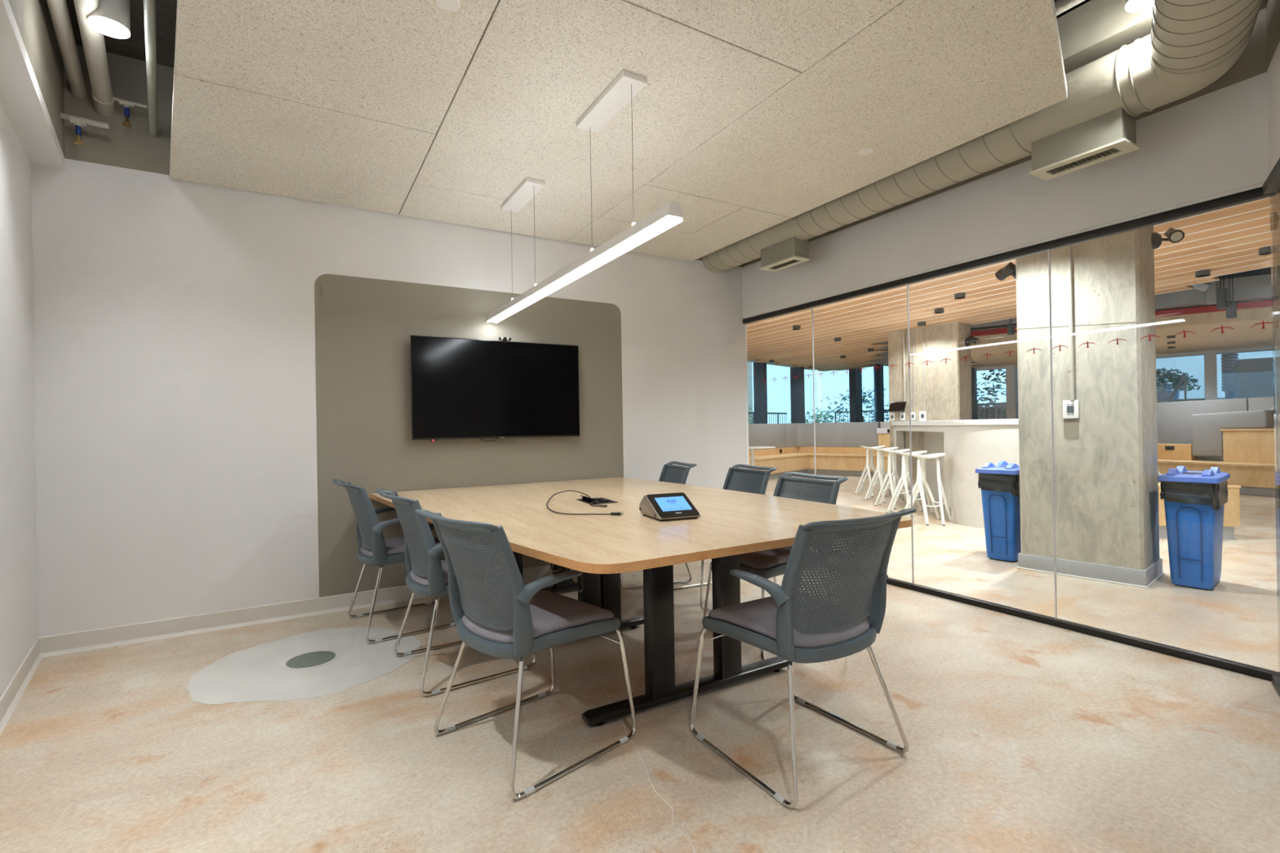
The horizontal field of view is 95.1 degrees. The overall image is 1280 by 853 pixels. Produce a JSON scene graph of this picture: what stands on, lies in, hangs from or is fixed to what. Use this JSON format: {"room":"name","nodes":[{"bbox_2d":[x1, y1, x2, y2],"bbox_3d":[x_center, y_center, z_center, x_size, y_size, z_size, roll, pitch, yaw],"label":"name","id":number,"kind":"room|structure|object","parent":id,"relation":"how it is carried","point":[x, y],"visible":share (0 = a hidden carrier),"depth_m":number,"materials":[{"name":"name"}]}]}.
{"room":"conference room","nodes":[
{"label":"conference room","id":0,"kind":"room"},
{"bbox_2d":[0,0,65,697],"bbox_3d":[-1.586,-0.457,1.103,0.270,3.270,5.462,-1,0,-39],"label":"wall","id":1,"kind":"structure","parent":0,"point":[32,127],"depth_m":2.65,"materials":[{"name":"white paint"}]},
{"bbox_2d":[0,637,43,735],"bbox_3d":[-1.579,1.127,1.149,0.020,0.104,4.962,-1,0,-39],"label":"baseboard","id":2,"kind":"structure","parent":1,"relation":"attached to","point":[11,695],"depth_m":2.61,"materials":[{"name":"white rubber"}]},
{"bbox_2d":[46,0,87,98],"bbox_3d":[-2.025,-1.828,1.927,0.063,0.063,3.200,-1,0,-39],"label":"pipe","id":3,"kind":"object","parent":1,"relation":"attached to","point":[59,11],"visible":1,"depth_m":2.75,"materials":[{"name":"metal"}]},
{"bbox_2d":[60,112,110,145],"bbox_3d":[-2.919,-1.551,3.058,0.234,0.149,0.045,-1,0,-29],"label":"sprinkler","id":4,"kind":"object","parent":1,"relation":"attached to","point":[78,122],"visible":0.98,"depth_m":3.05,"materials":[{"name":"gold metal"}]},
{"bbox_2d":[31,44,748,637],"bbox_3d":[-1.258,-0.456,4.280,5.183,3.270,0.142,-1,0,-30],"label":"wall","id":5,"kind":"structure","parent":0,"point":[208,359],"depth_m":3.59,"materials":[{"name":"white paint"}]},
{"bbox_2d":[73,0,115,116],"bbox_3d":[-1.932,-1.769,1.981,0.089,0.089,3.200,-1,0,-39],"label":"pipe","id":6,"kind":"object","parent":5,"relation":"attached to","point":[93,41],"visible":1,"depth_m":2.76,"materials":[{"name":"metal"}]},
{"bbox_2d":[113,96,147,126],"bbox_3d":[-2.772,-1.698,3.146,0.201,0.149,0.042,-1,0,-30],"label":"sprinkler","id":7,"kind":"object","parent":6,"relation":"attached to","point":[126,103],"visible":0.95,"depth_m":3.15,"materials":[{"name":"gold metal"}]},
{"bbox_2d":[142,0,158,137],"bbox_3d":[-1.753,-1.682,2.086,0.038,0.038,3.200,-1,0,-39],"label":"pipe","id":8,"kind":"object","parent":5,"relation":"attached to","point":[149,6],"visible":1,"depth_m":2.66,"materials":[{"name":"metal"}]},
{"bbox_2d":[39,564,575,657],"bbox_3d":[-1.062,1.124,4.285,4.841,0.104,0.020,-1,0,-30],"label":"baseboard","id":9,"kind":"structure","parent":5,"relation":"attached to","point":[99,638],"depth_m":3.46,"materials":[{"name":"white rubber"}]},
{"bbox_2d":[409,335,579,440],"bbox_3d":[-1.025,-0.266,4.288,1.238,0.715,0.075,-1,0,-30],"label":"television","id":10,"kind":"object","parent":5,"relation":"attached to","point":[461,388],"visible":1,"depth_m":4.22,"materials":[{"name":"black plastic"}]},
{"bbox_2d":[66,0,1090,366],"bbox_3d":[5.097,-2.265,8.534,22.500,0.150,18.500,-1,0,-30],"label":"ceiling","id":11,"kind":"structure","parent":0,"point":[133,46],"depth_m":3.09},
{"bbox_2d":[87,0,130,38],"bbox_3d":[-2.278,-1.893,2.511,0.135,0.370,0.135,-1,0,-30],"label":"recessed light","id":12,"kind":"object","parent":11,"relation":"in","point":[111,18],"visible":1,"depth_m":2.49,"materials":[{"name":"white"}]},
{"bbox_2d":[1124,0,1154,12],"bbox_3d":[2.114,-1.966,2.449,0.135,0.370,0.135,-1,0,-30],"label":"recessed light","id":13,"kind":"object","parent":11,"relation":"in","point":[1131,6],"visible":0.91,"depth_m":2.48,"materials":[{"name":"white"}]},
{"bbox_2d":[1217,265,1279,279],"bbox_3d":[7.380,-2.058,8.674,7.582,0.240,0.500,-1,0,36],"label":"duct","id":14,"kind":"object","parent":11,"relation":"hanging from","point":[1275,269],"visible":0.02,"depth_m":7.79,"materials":[{"name":"metal"}]},
{"bbox_2d":[168,0,1067,261],"bbox_3d":[-0.135,-1.788,2.603,3.660,0.650,3.888,-1,0,-30],"label":"ceiling","id":15,"kind":"structure","parent":0,"point":[750,117],"depth_m":2.62,"materials":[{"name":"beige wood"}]},
{"bbox_2d":[435,0,460,11],"bbox_3d":[-0.659,-1.454,2.008,0.084,0.004,0.084,-1,0,-30],"label":"cover plate","id":16,"kind":"object","parent":15,"relation":"attached to","point":[447,5],"visible":1,"depth_m":2.01,"materials":[{"name":"plastic"}]},
{"bbox_2d":[500,177,545,212],"label":"ceiling canopy","id":17,"kind":"object","parent":15,"relation":"hanging from","point":[526,191],"depth_m":3.60,"materials":[{"name":"white"}]},
{"bbox_2d":[487,276,559,323],"label":"linear pendant","id":18,"kind":"object","parent":15,"relation":"hanging from","point":[541,290],"depth_m":3.62,"materials":[{"name":"white"}]},
{"bbox_2d":[487,285,559,323],"bbox_3d":[-0.775,-0.762,3.736,0.066,0.012,1.173,-1,0,-30],"label":"diffuser","id":19,"kind":"object","parent":18,"relation":"attached to","point":[542,291],"depth_m":3.64,"materials":[{"name":"white"}]},
{"bbox_2d":[576,69,647,133],"label":"ceiling canopy","id":20,"kind":"object","parent":15,"relation":"hanging from","point":[619,94],"depth_m":2.59,"materials":[{"name":"white"}]},
{"bbox_2d":[548,201,683,288],"label":"linear pendant","id":21,"kind":"object","parent":15,"relation":"hanging from","point":[670,215],"depth_m":2.52,"materials":[{"name":"white"}]},
{"bbox_2d":[548,214,682,288],"bbox_3d":[-0.171,-0.774,2.707,0.066,0.012,1.194,-1,0,-30],"label":"diffuser","id":22,"kind":"object","parent":21,"relation":"attached to","point":[662,223],"depth_m":2.55,"materials":[{"name":"white"}]},
{"bbox_2d":[857,147,874,155],"bbox_3d":[1.217,-1.483,3.158,0.084,0.004,0.084,-1,0,-30],"label":"cover plate","id":23,"kind":"object","parent":15,"relation":"attached to","point":[864,151],"visible":1,"depth_m":3.15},
{"bbox_2d":[1053,0,1084,15],"bbox_3d":[1.954,-1.898,2.546,0.081,0.081,0.270,-1,0,-30],"label":"pipe","id":24,"kind":"object","parent":15,"relation":"attached to","point":[1060,6],"visible":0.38,"depth_m":2.61,"materials":[{"name":"metal"}]},
{"bbox_2d":[0,474,1279,852],"bbox_3d":[5.154,1.179,8.528,22.500,0.202,18.500,-1,0,-30],"label":"floor","id":25,"kind":"structure","parent":0,"point":[1023,735],"depth_m":2.18,"materials":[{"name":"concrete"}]},
{"bbox_2d":[281,649,339,670],"bbox_3d":[-1.665,1.181,2.966,0.256,0.006,0.256,-1,0,39],"label":"floor drain","id":26,"kind":"object","parent":25,"relation":"on","point":[315,659],"visible":1,"depth_m":2.96,"materials":[{"name":"silver metal"}]},
{"bbox_2d":[332,479,455,643],"bbox_3d":[-1.462,0.745,3.512,0.640,0.870,0.566,-1,0,-35],"label":"armchair","id":27,"kind":"object","parent":25,"relation":"on","point":[374,549],"visible":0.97,"depth_m":3.30,"materials":[{"name":"plastic"}]},
{"bbox_2d":[360,536,439,557],"bbox_3d":[-1.428,0.720,3.537,0.461,0.048,0.454,-1,0,-35],"label":"seat cushion","id":28,"kind":"object","parent":27,"relation":"on","point":[394,548],"depth_m":3.34,"materials":[{"name":"grey fabric"}]},
{"bbox_2d":[376,488,536,696],"bbox_3d":[-0.917,0.735,2.872,0.640,0.870,0.566,-1,0,-34],"label":"armchair","id":29,"kind":"object","parent":25,"relation":"on","point":[427,576],"visible":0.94,"depth_m":2.65,"materials":[{"name":"plastic"}]},
{"bbox_2d":[409,560,502,586],"bbox_3d":[-0.882,0.709,2.895,0.461,0.048,0.454,-1,0,-34],"label":"seat cushion","id":30,"kind":"object","parent":29,"relation":"on","point":[417,578],"depth_m":2.70,"materials":[{"name":"grey fabric"}]},
{"bbox_2d":[415,509,636,799],"bbox_3d":[-0.430,0.727,2.154,0.640,0.870,0.566,-1,0,-44],"label":"armchair","id":31,"kind":"object","parent":25,"relation":"on","point":[531,620],"visible":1,"depth_m":1.98,"materials":[{"name":"plastic"}]},
{"bbox_2d":[462,590,613,644],"bbox_3d":[-0.400,0.702,2.183,0.461,0.048,0.454,-1,0,-44],"label":"seat cushion","id":32,"kind":"object","parent":31,"relation":"on","point":[556,618],"depth_m":2.06,"materials":[{"name":"grey fabric"}]},
{"bbox_2d":[368,477,911,726],"bbox_3d":[-0.256,0.788,3.192,1.949,0.745,2.698,-1,0,-30],"label":"conference table","id":33,"kind":"object","parent":25,"relation":"on","point":[731,524],"visible":0.69,"depth_m":2.55,"materials":[{"name":"brown wood"}]},
{"bbox_2d":[550,563,582,592],"bbox_3d":[-0.247,0.575,2.683,0.122,0.259,0.601,-1,0,18],"label":"cable","id":34,"kind":"object","parent":33,"relation":"hanging from","point":[551,566],"visible":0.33,"depth_m":2.46,"materials":[{"name":"black plastic"}]},
{"bbox_2d":[546,490,623,515],"bbox_3d":[-0.336,0.392,3.030,0.294,0.047,0.780,-1,0,-19],"label":"cable","id":35,"kind":"object","parent":33,"relation":"on","point":[548,500],"visible":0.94,"depth_m":2.74,"materials":[{"name":"black plastic"}]},
{"bbox_2d":[577,495,617,504],"bbox_3d":[-0.241,0.403,3.253,0.156,0.030,0.250,-1,0,-24],"label":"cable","id":36,"kind":"object","parent":33,"relation":"in","point":[586,500],"visible":0.98,"depth_m":3.22,"materials":[{"name":"black plastic"}]},
{"bbox_2d":[639,492,700,521],"bbox_3d":[0.132,0.357,2.651,0.197,0.100,0.244,-1,0,-21],"label":"console","id":37,"kind":"object","parent":33,"relation":"on","point":[668,506],"visible":1,"depth_m":2.60,"materials":[{"name":"black plastic"}]},
{"bbox_2d":[620,461,697,589],"bbox_3d":[0.077,0.723,4.510,0.640,0.870,0.566,-1,0,-18],"label":"armchair","id":38,"kind":"object","parent":25,"relation":"on","point":[677,473],"visible":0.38,"depth_m":4.59,"materials":[{"name":"plastic"}]},
{"bbox_2d":[673,464,777,611],"bbox_3d":[0.557,0.714,3.991,0.640,0.870,0.566,-1,0,-23],"label":"armchair","id":39,"kind":"object","parent":25,"relation":"on","point":[759,484],"visible":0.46,"depth_m":4.11,"materials":[{"name":"plastic"}]},
{"bbox_2d":[748,446,775,488],"bbox_3d":[2.069,0.757,10.744,0.840,0.755,0.840,-1,0,-30],"label":"round table","id":40,"kind":"object","parent":25,"relation":"on","point":[752,448],"visible":0.4,"depth_m":10.72,"materials":[{"name":"white plastic"}]},
{"bbox_2d":[702,471,848,660],"bbox_3d":[0.744,0.709,3.181,0.640,0.870,0.566,-1,0,-26],"label":"armchair","id":41,"kind":"object","parent":25,"relation":"on","point":[769,563],"visible":0.39,"depth_m":3.15,"materials":[{"name":"plastic"}]},
{"bbox_2d":[739,546,818,569],"bbox_3d":[0.706,0.685,3.162,0.461,0.048,0.454,-1,0,-26],"label":"seat cushion","id":42,"kind":"object","parent":41,"relation":"on","point":[775,558],"depth_m":2.97,"materials":[{"name":"grey fabric"}]},
{"bbox_2d":[689,508,916,808],"bbox_3d":[0.571,0.710,2.068,0.566,0.870,0.640,-1,0,-31],"label":"armchair","id":43,"kind":"object","parent":25,"relation":"on","point":[793,624],"visible":1,"depth_m":1.88,"materials":[{"name":"plastic"}]},
{"bbox_2d":[708,594,869,648],"bbox_3d":[0.548,0.686,2.104,0.454,0.048,0.461,-1,0,-31],"label":"seat cushion","id":44,"kind":"object","parent":43,"relation":"on","point":[753,622],"depth_m":1.97,"materials":[{"name":"grey fabric"}]},
{"bbox_2d":[748,446,888,479],"bbox_3d":[3.918,0.794,10.818,5.040,0.620,5.240,-1,0,43],"label":"bench","id":45,"kind":"object","parent":25,"relation":"on","point":[838,461],"visible":0.39,"depth_m":13.10,"materials":[{"name":"brown wood"}]},
{"bbox_2d":[748,422,879,449],"bbox_3d":[2.445,0.226,12.445,5.586,0.568,1.999,-1,0,-30],"label":"backrest","id":46,"kind":"object","parent":45,"relation":"on","point":[845,434],"visible":0.56,"depth_m":13.48,"materials":[{"name":"grey fabric"}]},
{"bbox_2d":[854,445,888,497],"bbox_3d":[3.763,0.706,9.414,0.580,0.797,0.507,-1,0,9],"label":"bar stool","id":47,"kind":"object","parent":25,"relation":"on","point":[867,468],"visible":0.59,"depth_m":9.44,"materials":[{"name":"white plastic"}]},
{"bbox_2d":[876,421,889,454],"bbox_3d":[5.976,0.241,12.552,1.550,0.716,0.609,-1,0,43],"label":"base cabinet","id":48,"kind":"object","parent":25,"relation":"on","point":[883,432],"visible":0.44,"depth_m":12.79,"materials":[{"name":"brown wood"}]},
{"bbox_2d":[863,447,904,502],"bbox_3d":[3.648,0.707,8.704,0.580,0.797,0.507,-1,0,8],"label":"bar stool","id":49,"kind":"object","parent":25,"relation":"on","point":[878,470],"visible":0.74,"depth_m":8.72,"materials":[{"name":"white plastic"}]},
{"bbox_2d":[874,448,918,509],"bbox_3d":[3.539,0.707,8.053,0.580,0.797,0.507,-1,0,12],"label":"bar stool","id":50,"kind":"object","parent":25,"relation":"on","point":[889,474],"visible":0.66,"depth_m":8.10,"materials":[{"name":"white plastic"}]},
{"bbox_2d":[886,450,933,516],"bbox_3d":[3.435,0.708,7.401,0.580,0.797,0.507,-1,0,7],"label":"bar stool","id":51,"kind":"object","parent":25,"relation":"on","point":[905,456],"visible":0.66,"depth_m":7.43,"materials":[{"name":"white plastic"}]},
{"bbox_2d":[904,453,951,525],"bbox_3d":[3.331,0.708,6.769,0.580,0.797,0.507,-1,0,9],"label":"bar stool","id":52,"kind":"object","parent":25,"relation":"on","point":[917,487],"visible":0.91,"depth_m":6.74,"materials":[{"name":"white plastic"}]},
{"bbox_2d":[891,418,1019,528],"bbox_3d":[4.483,0.501,7.579,1.560,1.176,3.010,-1,0,9],"label":"counter","id":53,"kind":"object","parent":25,"relation":"on","point":[967,445],"depth_m":6.53,"materials":[{"name":"white plastic"}]},
{"bbox_2d":[891,418,1018,425],"bbox_3d":[4.474,-0.056,7.580,1.560,0.062,3.010,-1,0,9],"label":"countertop","id":54,"kind":"structure","parent":53,"relation":"on","point":[998,421],"depth_m":6.47,"materials":[{"name":"stone"}]},
{"bbox_2d":[975,461,1021,562],"bbox_3d":[3.117,0.704,4.957,0.556,0.806,0.310,-1,0,-40],"label":"recycling bin","id":55,"kind":"object","parent":25,"relation":"on","point":[999,483],"visible":0.74,"depth_m":4.79,"materials":[{"name":"blue plastic"}]},
{"bbox_2d":[1166,374,1186,402],"bbox_3d":[12.433,-0.015,13.773,0.662,2.365,0.070,-1,0,43],"label":"stair rail","id":56,"kind":"object","parent":25,"relation":"on","point":[1183,379],"visible":0.27,"depth_m":13.61,"materials":[{"name":"metal"}]},
{"bbox_2d":[1156,397,1225,402],"bbox_3d":[14.803,0.216,12.945,6.300,1.820,0.410,-1,0,43],"label":"wall","id":57,"kind":"structure","parent":25,"relation":"on","point":[1193,399],"depth_m":14.19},
{"bbox_2d":[1157,466,1230,590],"bbox_3d":[3.873,0.690,4.085,0.556,0.806,0.310,-1,0,-40],"label":"recycling bin","id":58,"kind":"object","parent":25,"relation":"on","point":[1194,501],"visible":1,"depth_m":3.94,"materials":[{"name":"blue plastic"}]},
{"bbox_2d":[1158,482,1240,539],"bbox_3d":[5.083,0.820,5.812,1.199,0.512,0.451,-1,0,10],"label":"block","id":59,"kind":"object","parent":25,"relation":"on","point":[1232,508],"visible":0.23,"depth_m":5.51,"materials":[{"name":"brown wood"}]},
{"bbox_2d":[1157,427,1279,497],"bbox_3d":[9.375,0.522,9.175,1.225,0.975,4.800,-1,0,-21],"label":"bench","id":60,"kind":"object","parent":25,"relation":"on","point":[1251,456],"visible":0.59,"depth_m":8.87,"materials":[{"name":"brown wood"}]},
{"bbox_2d":[1156,396,1279,456],"bbox_3d":[9.347,0.023,10.344,1.080,0.980,3.000,-1,0,-21],"label":"upholstered sofa","id":61,"kind":"object","parent":60,"relation":"on","point":[1198,424],"visible":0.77,"depth_m":9.54,"materials":[{"name":"grey fabric"}]},
{"bbox_2d":[746,359,816,423],"bbox_3d":[1.761,-0.491,12.758,0.300,3.270,9.150,-1,0,43],"label":"window","id":62,"kind":"structure","parent":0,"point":[797,386],"depth_m":14.03,"materials":[{"name":"black metal"}]},
{"bbox_2d":[888,321,972,498],"bbox_3d":[4.445,-0.543,9.004,0.502,3.270,1.097,-1,0,-40],"label":"column","id":63,"kind":"structure","parent":0,"point":[948,386],"depth_m":8.74,"materials":[{"name":"concrete"}]},
{"bbox_2d":[888,401,906,412],"bbox_3d":[4.005,-0.306,9.090,0.121,0.152,0.250,-1,0,-40],"label":"tablet","id":64,"kind":"object","parent":63,"relation":"attached to","point":[898,406],"visible":1,"depth_m":9.07,"materials":[{"name":"black plastic"}]},
{"bbox_2d":[902,331,906,401],"bbox_3d":[4.082,-0.917,9.045,0.031,1.090,0.031,-1,0,-30],"label":"conduit","id":65,"kind":"object","parent":63,"relation":"attached to","point":[904,340],"visible":1,"depth_m":9.03,"materials":[{"name":"metal"}]},
{"bbox_2d":[912,330,915,412],"bbox_3d":[4.180,-0.842,8.939,0.017,1.244,0.017,-1,0,-30],"label":"conduit","id":66,"kind":"object","parent":63,"relation":"attached to","point":[913,331],"visible":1,"depth_m":8.93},
{"bbox_2d":[922,328,925,411],"bbox_3d":[4.277,-0.849,8.817,0.023,1.234,0.023,-1,0,-30],"label":"conduit","id":67,"kind":"object","parent":63,"relation":"attached to","point":[923,346],"visible":1,"depth_m":8.81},
{"bbox_2d":[964,335,978,346],"bbox_3d":[4.875,-1.260,8.579,0.124,0.151,0.165,-1,0,-40],"label":"spotlight","id":68,"kind":"object","parent":63,"relation":"attached to","point":[970,340],"visible":1,"depth_m":8.57,"materials":[{"name":"black plastic"}]},
{"bbox_2d":[742,0,1268,475],"bbox_3d":[0.677,-0.485,6.179,0.160,3.270,8.396,-1,0,-30],"label":"wall","id":69,"kind":"structure","parent":0,"point":[1210,143],"depth_m":3.26,"materials":[{"name":"white paint"}]},
{"bbox_2d":[702,0,1262,273],"bbox_3d":[1.533,-1.571,2.908,1.915,0.318,5.041,-1,0,-1],"label":"spiral duct","id":70,"kind":"object","parent":69,"relation":"attached to","point":[1190,45],"visible":0.7,"depth_m":2.70,"materials":[{"name":"metal"}]},
{"bbox_2d":[759,235,811,271],"bbox_3d":[1.130,-1.399,4.590,0.168,0.260,0.393,-1,0,-30],"label":"air diffuser","id":71,"kind":"object","parent":70,"relation":"attached to","point":[791,251],"visible":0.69,"depth_m":4.51,"materials":[{"name":"beige paint"}]},
{"bbox_2d":[759,255,811,271],"bbox_3d":[1.132,-1.274,4.590,0.168,0.010,0.393,-1,0,-30],"label":"grille","id":72,"kind":"object","parent":71,"relation":"attached to","point":[786,261],"depth_m":4.57,"materials":[{"name":"metal"}]},
{"bbox_2d":[1029,106,1141,180],"bbox_3d":[2.153,-1.419,2.851,0.168,0.260,0.398,-1,0,-30],"label":"air diffuser","id":73,"kind":"object","parent":70,"relation":"attached to","point":[1112,134],"visible":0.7,"depth_m":2.80,"materials":[{"name":"beige paint"}]},
{"bbox_2d":[1029,137,1141,180],"bbox_3d":[2.155,-1.294,2.851,0.168,0.010,0.398,-1,0,-30],"label":"grille","id":74,"kind":"object","parent":73,"relation":"attached to","point":[1114,147],"depth_m":2.83,"materials":[{"name":"metal"}]},
{"bbox_2d":[742,186,1278,681],"bbox_3d":[1.887,0.049,4.029,0.050,2.154,3.472,-1,0,-30],"label":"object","id":75,"kind":"structure","parent":69,"relation":"in","point":[1254,194],"depth_m":3.29,"materials":[{"name":"black metal"}]},
{"bbox_2d":[746,191,1279,371],"bbox_3d":[4.969,-1.530,7.689,9.036,0.021,14.243,-1,0,-30],"label":"ceiling","id":76,"kind":"structure","parent":0,"point":[1228,240],"depth_m":6.86,"materials":[{"name":"wood"}]},
{"bbox_2d":[1195,269,1210,277],"bbox_3d":[5.542,-1.507,5.766,0.109,0.050,0.109,-1,0,-30],"label":"recessed light","id":77,"kind":"object","parent":76,"relation":"in","point":[1204,273],"visible":1,"depth_m":5.74,"materials":[{"name":"black"}]},
{"bbox_2d":[1216,275,1227,309],"bbox_3d":[6.957,-1.816,7.001,0.091,0.815,0.091,-1,0,-30],"label":"pendant","id":78,"kind":"object","parent":76,"relation":"hanging from","point":[1222,293],"visible":0.91,"depth_m":6.97,"materials":[{"name":"white"}]},
{"bbox_2d":[1226,273,1236,318],"bbox_3d":[7.107,-1.766,7.043,0.091,0.920,0.091,-1,0,-30],"label":"pendant","id":79,"kind":"object","parent":76,"relation":"hanging from","point":[1231,312],"visible":0.88,"depth_m":7.01,"materials":[{"name":"white"}]},
{"bbox_2d":[1258,245,1277,255],"bbox_3d":[5.372,-1.506,5.010,0.109,0.050,0.109,-1,0,-30],"label":"recessed light","id":80,"kind":"object","parent":76,"relation":"in","point":[1266,250],"visible":0.97,"depth_m":4.99,"materials":[{"name":"black"}]},
{"bbox_2d":[848,297,1279,461],"bbox_3d":[10.739,-0.645,10.916,15.500,3.270,0.420,-1,0,43],"label":"window","id":81,"kind":"structure","parent":0,"point":[1210,356],"depth_m":13.01,"materials":[{"name":"black metal"}]},
{"bbox_2d":[1015,225,1164,588],"bbox_3d":[3.386,-0.534,4.458,0.575,3.270,0.784,-1,0,-40],"label":"column","id":82,"kind":"structure","parent":0,"point":[1105,458],"depth_m":4.23,"materials":[{"name":"concrete"}]},
{"bbox_2d":[995,262,1016,280],"bbox_3d":[2.955,-1.236,4.697,0.154,0.144,0.173,-1,0,-30],"label":"spotlight","id":83,"kind":"object","parent":82,"relation":"attached to","point":[1009,269],"visible":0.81,"depth_m":4.67,"materials":[{"name":"black plastic"}]},
{"bbox_2d":[1062,400,1079,418],"bbox_3d":[3.164,-0.126,4.301,0.016,0.134,0.094,-1,0,-40],"label":"wall control","id":84,"kind":"object","parent":82,"relation":"attached to","point":[1070,407],"visible":1,"depth_m":4.29,"materials":[{"name":"white plastic"}]},
{"bbox_2d":[1066,244,1077,399],"bbox_3d":[3.156,-0.844,4.288,0.028,1.302,0.060,-1,0,-40],"label":"conduit","id":85,"kind":"object","parent":82,"relation":"attached to","point":[1070,277],"visible":0.96,"depth_m":4.28,"materials":[{"name":"metal"}]},
{"bbox_2d":[1151,226,1184,249],"bbox_3d":[3.846,-1.382,4.271,0.181,0.153,0.155,-1,0,40],"label":"spotlight","id":86,"kind":"object","parent":82,"relation":"attached to","point":[1173,235],"visible":1,"depth_m":4.25,"materials":[{"name":"black plastic"}]},
{"bbox_2d":[1057,0,1153,73],"bbox_3d":[2.228,-1.905,2.928,0.340,0.215,1.150,-1,0,-30],"label":"beam","id":87,"kind":"structure","parent":0,"point":[1094,29],"depth_m":2.75,"materials":[{"name":"metal"}]},
{"bbox_2d":[970,298,1279,367],"bbox_3d":[8.932,-1.494,9.647,7.133,0.245,4.710,-1,0,36],"label":"wall","id":88,"kind":"structure","parent":0,"point":[1201,321],"depth_m":8.77,"materials":[{"name":"paint"}]},
{"bbox_2d":[970,272,1279,328],"bbox_3d":[6.959,-1.747,8.086,7.582,0.270,0.250,-1,0,36],"label":"beam","id":89,"kind":"structure","parent":0,"point":[1266,286],"depth_m":7.50,"materials":[{"name":"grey metal"}]},
{"bbox_2d":[1189,283,1209,291],"bbox_3d":[7.062,-1.979,7.793,0.734,0.451,0.100,-1,0,36],"label":"brace","id":90,"kind":"object","parent":89,"relation":"attached to","point":[1201,286],"visible":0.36,"depth_m":7.59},
{"bbox_2d":[1206,275,1218,305],"bbox_3d":[7.387,-1.870,7.558,0.090,0.580,0.090,-1,0,-30],"label":"pendant","id":91,"kind":"object","parent":89,"relation":"attached to","point":[1211,293],"visible":0.43,"depth_m":7.53,"materials":[{"name":"metal"}]},
{"bbox_2d":[1265,0,1279,174],"bbox_3d":[1.311,-0.506,0.707,0.120,3.270,4.658,-1,0,39],"label":"wall","id":92,"kind":"structure","parent":0,"point":[1272,7],"depth_m":2.43,"materials":[{"name":"white paint"}]},
{"bbox_2d":[1262,157,1279,696],"bbox_3d":[2.348,0.037,2.047,0.050,2.154,1.220,-1,0,39],"label":"door","id":93,"kind":"structure","parent":92,"relation":"in","point":[1272,184],"depth_m":2.49,"materials":[{"name":"black metal"}]},
{"bbox_3d":[-1.271,1.105,24.016,36.889,0.620,31.338,-1,0,-30],"label":"terrain","id":94,"kind":"structure","parent":0,"visible":0},
{"bbox_2d":[746,361,752,423],"bbox_3d":[-0.346,-3.455,36.013,13.300,9.350,6.250,-1,0,-13],"label":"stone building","id":95,"kind":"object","parent":94,"relation":"on","point":[748,363],"visible":0.02,"depth_m":34.64,"materials":[{"name":"stone"}]},
{"bbox_2d":[747,412,786,423],"bbox_3d":[1.546,0.168,15.166,0.056,1.128,9.128,-1,0,43],"label":"railing","id":96,"kind":"object","parent":94,"relation":"on","point":[750,413],"visible":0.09,"depth_m":18.04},
{"bbox_2d":[787,407,843,423],"bbox_3d":[5.955,-0.009,19.928,1.836,1.410,1.849,-1,0,-30],"label":"shrub","id":97,"kind":"object","parent":94,"relation":"on","point":[817,420],"visible":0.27,"depth_m":19.96,"materials":[{"name":"green plant"}]},
{"bbox_2d":[814,386,888,422],"bbox_3d":[7.702,-0.379,20.574,2.813,2.078,2.589,-1,0,-30],"label":"shrub","id":98,"kind":"object","parent":94,"relation":"on","point":[867,401],"visible":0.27,"depth_m":20.51,"materials":[{"name":"green plant"}]},
{"bbox_2d":[872,366,876,422],"bbox_3d":[7.416,-1.401,18.244,0.290,4.080,0.290,-1,0,-30],"label":"lamp post","id":99,"kind":"object","parent":94,"relation":"on","point":[874,368],"visible":0.25,"depth_m":18.21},
{"bbox_2d":[834,405,1006,422],"bbox_3d":[7.750,0.067,16.596,4.628,1.128,0.056,-1,0,43],"label":"railing","id":100,"kind":"object","parent":94,"relation":"on","point":[1002,406],"visible":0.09,"depth_m":17.10,"materials":[{"name":"metal"}]},
{"bbox_2d":[977,368,1017,406],"bbox_3d":[12.464,-1.004,17.801,4.000,3.242,4.334,-1,0,-7],"label":"shrub","id":101,"kind":"object","parent":94,"relation":"on","point":[997,386],"visible":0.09,"depth_m":18.40,"materials":[{"name":"green plant"}]},
{"bbox_2d":[977,402,1018,419],"bbox_3d":[10.330,-0.029,15.775,3.008,1.329,1.642,-1,0,43],"label":"hedge","id":102,"kind":"object","parent":94,"relation":"on","point":[980,415],"visible":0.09,"depth_m":15.69,"materials":[{"name":"green plant"}]},
{"bbox_2d":[1017,350,1279,399],"bbox_3d":[22.007,-3.859,19.142,16.300,9.350,6.250,-1,0,43],"label":"building","id":103,"kind":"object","parent":94,"relation":"on","point":[1193,366],"visible":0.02,"depth_m":18.95,"materials":[{"name":"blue glass"}]},
{"bbox_2d":[1155,367,1201,399],"bbox_3d":[13.740,-0.214,15.561,1.748,2.724,1.716,-1,0,-30],"label":"tree","id":104,"kind":"object","parent":94,"relation":"on","point":[1162,394],"visible":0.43,"depth_m":15.13,"materials":[{"name":"green plant"}]},
{"bbox_2d":[1220,352,1239,399],"bbox_3d":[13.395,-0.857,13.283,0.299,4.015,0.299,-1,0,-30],"label":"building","id":105,"kind":"structure","parent":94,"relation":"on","point":[1228,360],"depth_m":13.21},
{"bbox_2d":[1231,356,1279,398],"bbox_3d":[14.315,-0.139,10.948,4.500,2.540,1.300,-1,0,43],"label":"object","id":106,"kind":"object","parent":94,"relation":"on","point":[1254,377],"visible":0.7,"depth_m":11.82,"materials":[{"name":"grey"}]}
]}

